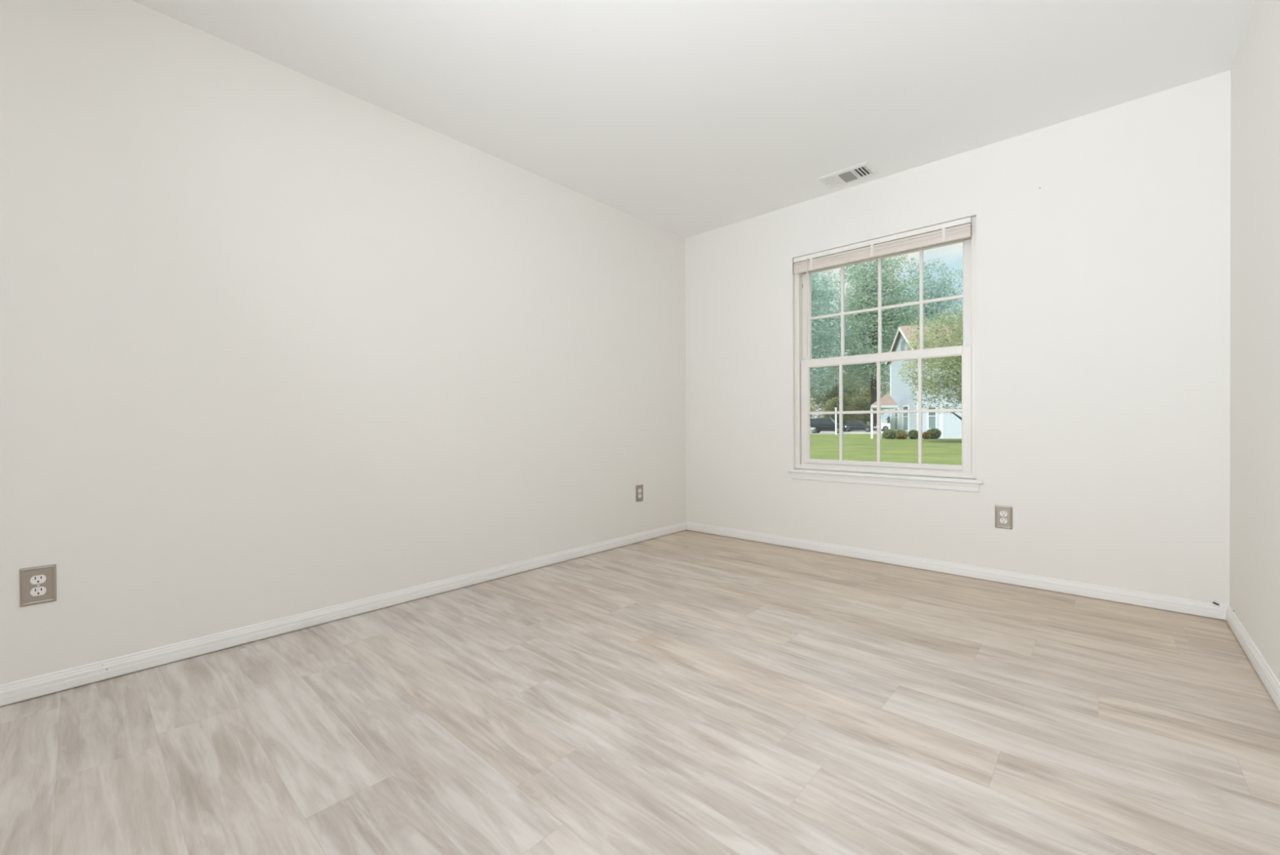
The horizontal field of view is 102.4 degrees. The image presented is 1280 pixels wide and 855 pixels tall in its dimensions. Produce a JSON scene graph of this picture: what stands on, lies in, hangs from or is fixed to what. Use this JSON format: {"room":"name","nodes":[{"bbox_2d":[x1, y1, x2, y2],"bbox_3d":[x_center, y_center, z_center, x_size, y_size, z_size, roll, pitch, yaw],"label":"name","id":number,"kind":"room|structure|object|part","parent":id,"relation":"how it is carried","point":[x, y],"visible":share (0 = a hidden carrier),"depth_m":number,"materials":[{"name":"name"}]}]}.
{"room":"empty bedroom","nodes":[
{"label":"empty bedroom","id":0,"kind":"room"},
{"bbox_2d":[0,0,686,706],"bbox_3d":[-1.256,-0.339,2.630,0.150,2.440,4.705,0,1,42],"label":"wall","id":1,"kind":"structure","parent":0,"point":[277,340],"depth_m":2.18,"materials":[{"name":"paint"}]},
{"bbox_2d":[19,564,56,606],"bbox_3d":[-1.993,0.522,1.704,0.007,0.124,0.079,0,1,42],"label":"wall outlet","id":2,"kind":"object","parent":1,"relation":"attached to","point":[37,584],"visible":1,"depth_m":1.70,"materials":[{"name":"beige plastic"}]},
{"bbox_2d":[30,586,46,595],"bbox_3d":[-1.991,0.542,1.703,0.003,0.028,0.034,0,1,42],"label":"receptacle","id":3,"kind":"object","parent":2,"relation":"attached to","point":[34,590],"depth_m":1.70,"materials":[{"name":"white plastic"}]},
{"bbox_2d":[30,574,46,584],"bbox_3d":[-1.991,0.503,1.703,0.003,0.028,0.034,0,1,42],"label":"receptacle","id":4,"kind":"object","parent":2,"relation":"attached to","point":[34,579],"depth_m":1.70,"materials":[{"name":"white plastic"}]},
{"bbox_2d":[0,521,686,705],"bbox_3d":[-1.189,0.844,2.584,0.012,0.064,4.705,0,1,42],"label":"baseboard","id":5,"kind":"structure","parent":1,"relation":"attached to","point":[29,687],"depth_m":2.17,"materials":[{"name":"white paint"}]},
{"bbox_2d":[635,484,643,502],"bbox_3d":[-0.003,0.496,3.890,0.007,0.124,0.079,0,1,42],"label":"wall outlet","id":6,"kind":"object","parent":1,"relation":"attached to","point":[639,488],"visible":1,"depth_m":3.89,"materials":[{"name":"beige plastic"}]},
{"bbox_2d":[0,529,1279,854],"bbox_3d":[-0.075,0.942,1.571,3.324,0.120,5.005,0,1,42],"label":"floor","id":7,"kind":"structure","parent":0,"point":[685,691],"depth_m":1.50,"materials":[{"name":"beige laminate"}]},
{"bbox_2d":[131,0,1255,238],"bbox_3d":[-0.090,-1.628,1.552,3.324,0.140,5.005,0,1,42],"label":"ceiling","id":8,"kind":"structure","parent":0,"point":[683,118],"depth_m":2.27,"materials":[{"name":"white paint"}]},
{"bbox_2d":[817,161,879,188],"bbox_3d":[1.305,-1.573,3.228,0.304,0.010,0.204,0,1,43],"label":"ceiling vent","id":9,"kind":"object","parent":8,"relation":"in","point":[864,170],"visible":1,"depth_m":3.21,"materials":[{"name":"metal"}]},
{"bbox_2d":[684,70,1231,619],"bbox_3d":[1.552,-0.361,3.357,3.324,2.440,0.150,0,1,42],"label":"wall","id":10,"kind":"structure","parent":0,"point":[1103,288],"depth_m":2.70,"materials":[{"name":"paint"}]},
{"bbox_2d":[787,216,982,492],"bbox_3d":[1.552,-0.451,3.354,1.230,1.636,0.208,0,1,42],"label":"window","id":11,"kind":"structure","parent":10,"relation":"in","point":[962,477],"depth_m":3.30,"materials":[{"name":"plastic"}]},
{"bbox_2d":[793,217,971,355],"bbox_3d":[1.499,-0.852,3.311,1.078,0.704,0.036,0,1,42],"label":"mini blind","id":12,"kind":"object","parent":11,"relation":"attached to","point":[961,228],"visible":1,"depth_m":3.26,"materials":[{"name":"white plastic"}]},
{"bbox_3d":[1.501,-1.101,3.311,1.074,0.015,0.025,0,1,42],"label":"rail","id":13,"kind":"part","parent":12,"relation":"part of","materials":[{"name":"white plastic"}]},
{"bbox_3d":[1.508,0.308,3.306,1.175,0.021,0.064,0,1,42],"label":"sill","id":14,"kind":"part","parent":11,"relation":"part of","materials":[{"name":"white paint"}]},
{"bbox_2d":[808,357,962,464],"bbox_3d":[1.554,-0.101,3.349,0.947,0.660,0.022,0,1,42],"label":"sash","id":15,"kind":"object","parent":11,"relation":"attached to","point":[878,360],"depth_m":3.35,"materials":[{"name":"plastic"}]},
{"bbox_3d":[1.551,-0.102,3.351,1.044,0.752,0.032,0,1,42],"label":"sash","id":16,"kind":"part","parent":11,"relation":"part of","materials":[{"name":"plastic"}]},
{"bbox_2d":[809,248,963,356],"bbox_3d":[1.573,-0.795,3.372,0.951,0.628,0.022,0,1,42],"label":"grille","id":17,"kind":"object","parent":11,"relation":"attached to","point":[921,302],"depth_m":3.36,"materials":[{"name":"plastic"}]},
{"bbox_3d":[1.572,-0.807,3.373,1.040,0.739,0.030,0,1,42],"label":"sash","id":18,"kind":"part","parent":11,"relation":"part of","materials":[{"name":"plastic"}]},
{"bbox_2d":[686,521,1228,619],"bbox_3d":[1.504,0.823,3.305,3.024,0.064,0.012,0,1,42],"label":"baseboard","id":19,"kind":"structure","parent":10,"relation":"attached to","point":[1133,597],"depth_m":2.87,"materials":[{"name":"white paint"}]},
{"bbox_2d":[995,505,1012,528],"bbox_3d":[2.010,0.495,2.844,0.079,0.124,0.007,0,1,42],"label":"wall outlet","id":20,"kind":"object","parent":10,"relation":"attached to","point":[1003,514],"visible":1,"depth_m":2.84,"materials":[{"name":"beige plastic"}]},
{"bbox_2d":[1000,517,1007,523],"bbox_3d":[2.009,0.515,2.843,0.034,0.028,0.003,0,1,42],"label":"receptacle","id":21,"kind":"object","parent":20,"relation":"attached to","point":[1002,520],"depth_m":2.84,"materials":[{"name":"white plastic"}]},
{"bbox_2d":[1000,511,1007,515],"bbox_3d":[2.008,0.476,2.842,0.034,0.028,0.003,0,1,42],"label":"receptacle","id":22,"kind":"object","parent":20,"relation":"attached to","point":[1002,513],"depth_m":2.84,"materials":[{"name":"white plastic"}]},
{"bbox_2d":[1229,0,1279,681],"bbox_3d":[1.091,-0.337,0.493,0.150,2.440,4.705,0,1,42],"label":"wall","id":23,"kind":"structure","parent":0,"point":[1255,195],"depth_m":1.88,"materials":[{"name":"paint"}]},
{"bbox_2d":[1226,604,1279,711],"bbox_3d":[1.038,0.846,0.557,0.012,0.064,4.705,0,1,42],"label":"baseboard","id":24,"kind":"structure","parent":23,"relation":"attached to","point":[1264,670],"depth_m":1.84,"materials":[{"name":"white paint"}]},
{"label":"outside","id":25,"kind":"structure","parent":0,"visible":0},
{"bbox_2d":[810,433,961,465],"bbox_3d":[46.684,0.452,88.420,230.000,0.200,186.395,0,1,42],"label":"ground","id":26,"kind":"structure","parent":25,"point":[856,446],"depth_m":24.52,"materials":[{"name":"green plant"}]},
{"bbox_2d":[809,397,817,418],"bbox_3d":[27.907,-2.498,91.806,6.814,6.168,6.695,0,0,0],"label":"shrub","id":27,"kind":"object","parent":26,"relation":"on","point":[811,401],"visible":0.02,"depth_m":90.19,"materials":[{"name":"green plant"}]},
{"bbox_2d":[809,274,836,398],"bbox_3d":[30.571,-15.089,98.781,15.479,31.215,14.989,0,0,0],"label":"maple tree","id":28,"kind":"object","parent":26,"relation":"on","point":[814,382],"visible":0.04,"depth_m":98.38,"materials":[{"name":"green plant"}]},
{"bbox_2d":[809,269,853,391],"bbox_3d":[22.338,-11.262,69.944,12.233,24.081,12.096,0,0,26],"label":"maple tree","id":29,"kind":"object","parent":26,"relation":"on","point":[815,331],"visible":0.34,"depth_m":67.35,"materials":[{"name":"green plant"}]},
{"bbox_2d":[809,356,860,418],"bbox_3d":[41.996,-7.716,111.534,11.969,16.149,12.016,0,0,0],"label":"tree","id":30,"kind":"object","parent":26,"relation":"on","point":[834,393],"visible":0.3,"depth_m":110.18,"materials":[{"name":"green plant"}]},
{"bbox_2d":[835,407,837,434],"bbox_3d":[20.497,-0.607,53.798,0.200,2.930,0.200,0,1,42],"label":"post","id":31,"kind":"object","parent":26,"relation":"on","point":[835,407],"visible":0.78,"depth_m":53.72,"materials":[{"name":"white wood"}]},
{"bbox_2d":[820,395,859,422],"bbox_3d":[33.282,-2.370,86.333,5.991,5.931,6.543,0,0,0],"label":"shrub","id":32,"kind":"object","parent":26,"relation":"on","point":[835,401],"visible":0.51,"depth_m":85.20,"materials":[{"name":"green plant"}]},
{"bbox_2d":[810,430,884,434],"bbox_3d":[32.004,0.583,68.608,56.759,0.060,54.559,0,1,42],"label":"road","id":33,"kind":"structure","parent":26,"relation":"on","point":[852,431],"depth_m":64.11,"materials":[{"name":"grey asphalt"}]},
{"bbox_2d":[810,417,848,433],"bbox_3d":[22.094,-0.201,60.604,4.528,1.740,2.080,0,1,33],"label":"suv","id":34,"kind":"object","parent":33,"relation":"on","point":[820,424],"visible":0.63,"depth_m":59.99,"materials":[{"name":"black paint"}]},
{"bbox_2d":[834,419,852,431],"bbox_3d":[29.593,-0.334,75.503,4.428,1.700,2.040,0,0,24],"label":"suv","id":35,"kind":"object","parent":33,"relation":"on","point":[837,420],"visible":0.05,"depth_m":74.72,"materials":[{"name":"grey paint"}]},
{"bbox_2d":[844,420,876,431],"bbox_3d":[28.695,-0.152,67.805,4.528,1.460,2.000,0,1,33],"label":"sedan","id":36,"kind":"object","parent":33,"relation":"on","point":[853,424],"visible":0.72,"depth_m":67.11,"materials":[{"name":"grey paint"}]},
{"bbox_2d":[875,422,889,431],"bbox_3d":[36.893,-0.395,74.002,5.128,1.760,2.120,0,0,14],"label":"pickup truck","id":37,"kind":"object","parent":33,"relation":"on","point":[884,426],"visible":0.18,"depth_m":73.50,"materials":[{"name":"white paint"}]},
{"bbox_2d":[845,395,871,425],"bbox_3d":[38.527,-2.579,91.809,7.222,6.206,6.843,0,0,0],"label":"shrub","id":38,"kind":"object","parent":26,"relation":"on","point":[859,402],"visible":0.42,"depth_m":90.64,"materials":[{"name":"green plant"}]},
{"bbox_2d":[842,366,889,424],"bbox_3d":[53.350,-8.305,121.233,12.588,17.054,12.252,0,0,0],"label":"tree","id":39,"kind":"object","parent":26,"relation":"on","point":[866,393],"visible":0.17,"depth_m":119.51,"materials":[{"name":"green plant"}]},
{"bbox_2d":[816,254,934,430],"bbox_3d":[36.167,-13.735,79.218,18.028,28.731,15.610,0,0,0],"label":"oak tree","id":40,"kind":"object","parent":26,"relation":"on","point":[868,301],"visible":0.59,"depth_m":76.82,"materials":[{"name":"green plant"}]},
{"bbox_2d":[882,428,897,439],"bbox_3d":[19.058,0.543,39.192,1.163,0.862,1.059,0,0,0],"label":"round bush","id":41,"kind":"object","parent":26,"relation":"on","point":[888,433],"visible":0.96,"depth_m":38.94,"materials":[{"name":"green plant"}]},
{"bbox_2d":[895,431,908,439],"bbox_3d":[19.541,0.649,38.404,0.914,0.656,0.823,0,0,0],"label":"round bush","id":42,"kind":"object","parent":26,"relation":"on","point":[901,435],"visible":1,"depth_m":38.19,"materials":[{"name":"green plant"}]},
{"bbox_2d":[896,429,907,438],"bbox_3d":[20.051,0.563,39.603,1.066,0.806,0.967,0,0,0],"label":"round bush","id":43,"kind":"object","parent":26,"relation":"on","point":[899,430],"visible":0.19,"depth_m":39.41,"materials":[{"name":"green plant"}]},
{"bbox_2d":[907,429,918,439],"bbox_3d":[20.436,0.556,38.404,0.886,0.832,0.758,0,0,0],"label":"round bush","id":44,"kind":"object","parent":26,"relation":"on","point":[913,433],"visible":0.97,"depth_m":38.21,"materials":[{"name":"green plant"}]},
{"bbox_2d":[870,324,963,438],"bbox_3d":[26.893,-3.850,42.354,16.828,9.310,7.130,0,0,9],"label":"house","id":45,"kind":"structure","parent":26,"relation":"on","point":[900,397],"depth_m":41.27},
{"bbox_3d":[18.198,-0.365,40.399,0.140,2.470,0.140,0,0,9],"label":"porch post","id":46,"kind":"part","parent":45,"relation":"part of","materials":[{"name":"white wood"}]},
{"bbox_3d":[22.326,-0.333,44.793,0.025,1.055,0.750,0,0,9],"label":"pane","id":47,"kind":"part","parent":45,"relation":"part of","materials":[{"name":"clear glass"}]},
{"bbox_2d":[900,339,905,351],"bbox_3d":[22.028,-6.722,43.117,0.050,1.100,0.900,0,0,9],"label":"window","id":48,"kind":"structure","parent":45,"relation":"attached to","point":[902,341],"depth_m":43.15,"materials":[{"name":"blue glass"}]},
{"bbox_3d":[21.966,-0.340,42.522,0.025,1.105,1.150,0,0,9],"label":"pane","id":49,"kind":"part","parent":45,"relation":"part of","materials":[{"name":"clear glass"}]},
{"bbox_3d":[21.960,-1.305,42.514,0.025,0.825,1.150,0,0,9],"label":"pane","id":50,"kind":"part","parent":45,"relation":"part of","materials":[{"name":"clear glass"}]},
{"bbox_3d":[22.592,-0.411,39.817,0.500,0.960,0.025,0,0,9],"label":"pane","id":51,"kind":"part","parent":45,"relation":"part of","materials":[{"name":"clear glass"}]},
{"bbox_3d":[22.587,-1.231,39.811,0.500,0.680,0.025,0,0,9],"label":"pane","id":52,"kind":"part","parent":45,"relation":"part of","materials":[{"name":"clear glass"}]},
{"bbox_2d":[882,257,963,368],"bbox_3d":[53.206,-15.130,93.369,19.078,31.115,17.405,0,0,0],"label":"maple tree","id":53,"kind":"object","parent":26,"relation":"on","point":[928,308],"visible":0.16,"depth_m":91.88,"materials":[{"name":"green plant"}]},
{"bbox_2d":[922,431,930,439],"bbox_3d":[21.244,0.628,38.205,0.644,0.681,0.594,0,0,0],"label":"round bush","id":54,"kind":"object","parent":26,"relation":"on","point":[926,435],"visible":0.98,"depth_m":38.07,"materials":[{"name":"green plant"}]},
{"bbox_2d":[897,310,963,419],"bbox_3d":[19.150,-2.934,29.724,7.664,8.054,8.656,0,0,0],"label":"tree","id":55,"kind":"object","parent":26,"relation":"on","point":[955,362],"visible":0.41,"depth_m":29.94,"materials":[{"name":"green plant"}]},
{"bbox_2d":[927,427,942,439],"bbox_3d":[22.141,0.491,38.815,1.121,0.936,1.023,0,0,0],"label":"round bush","id":56,"kind":"object","parent":26,"relation":"on","point":[935,433],"visible":0.84,"depth_m":38.53,"materials":[{"name":"green plant"}]}
]}

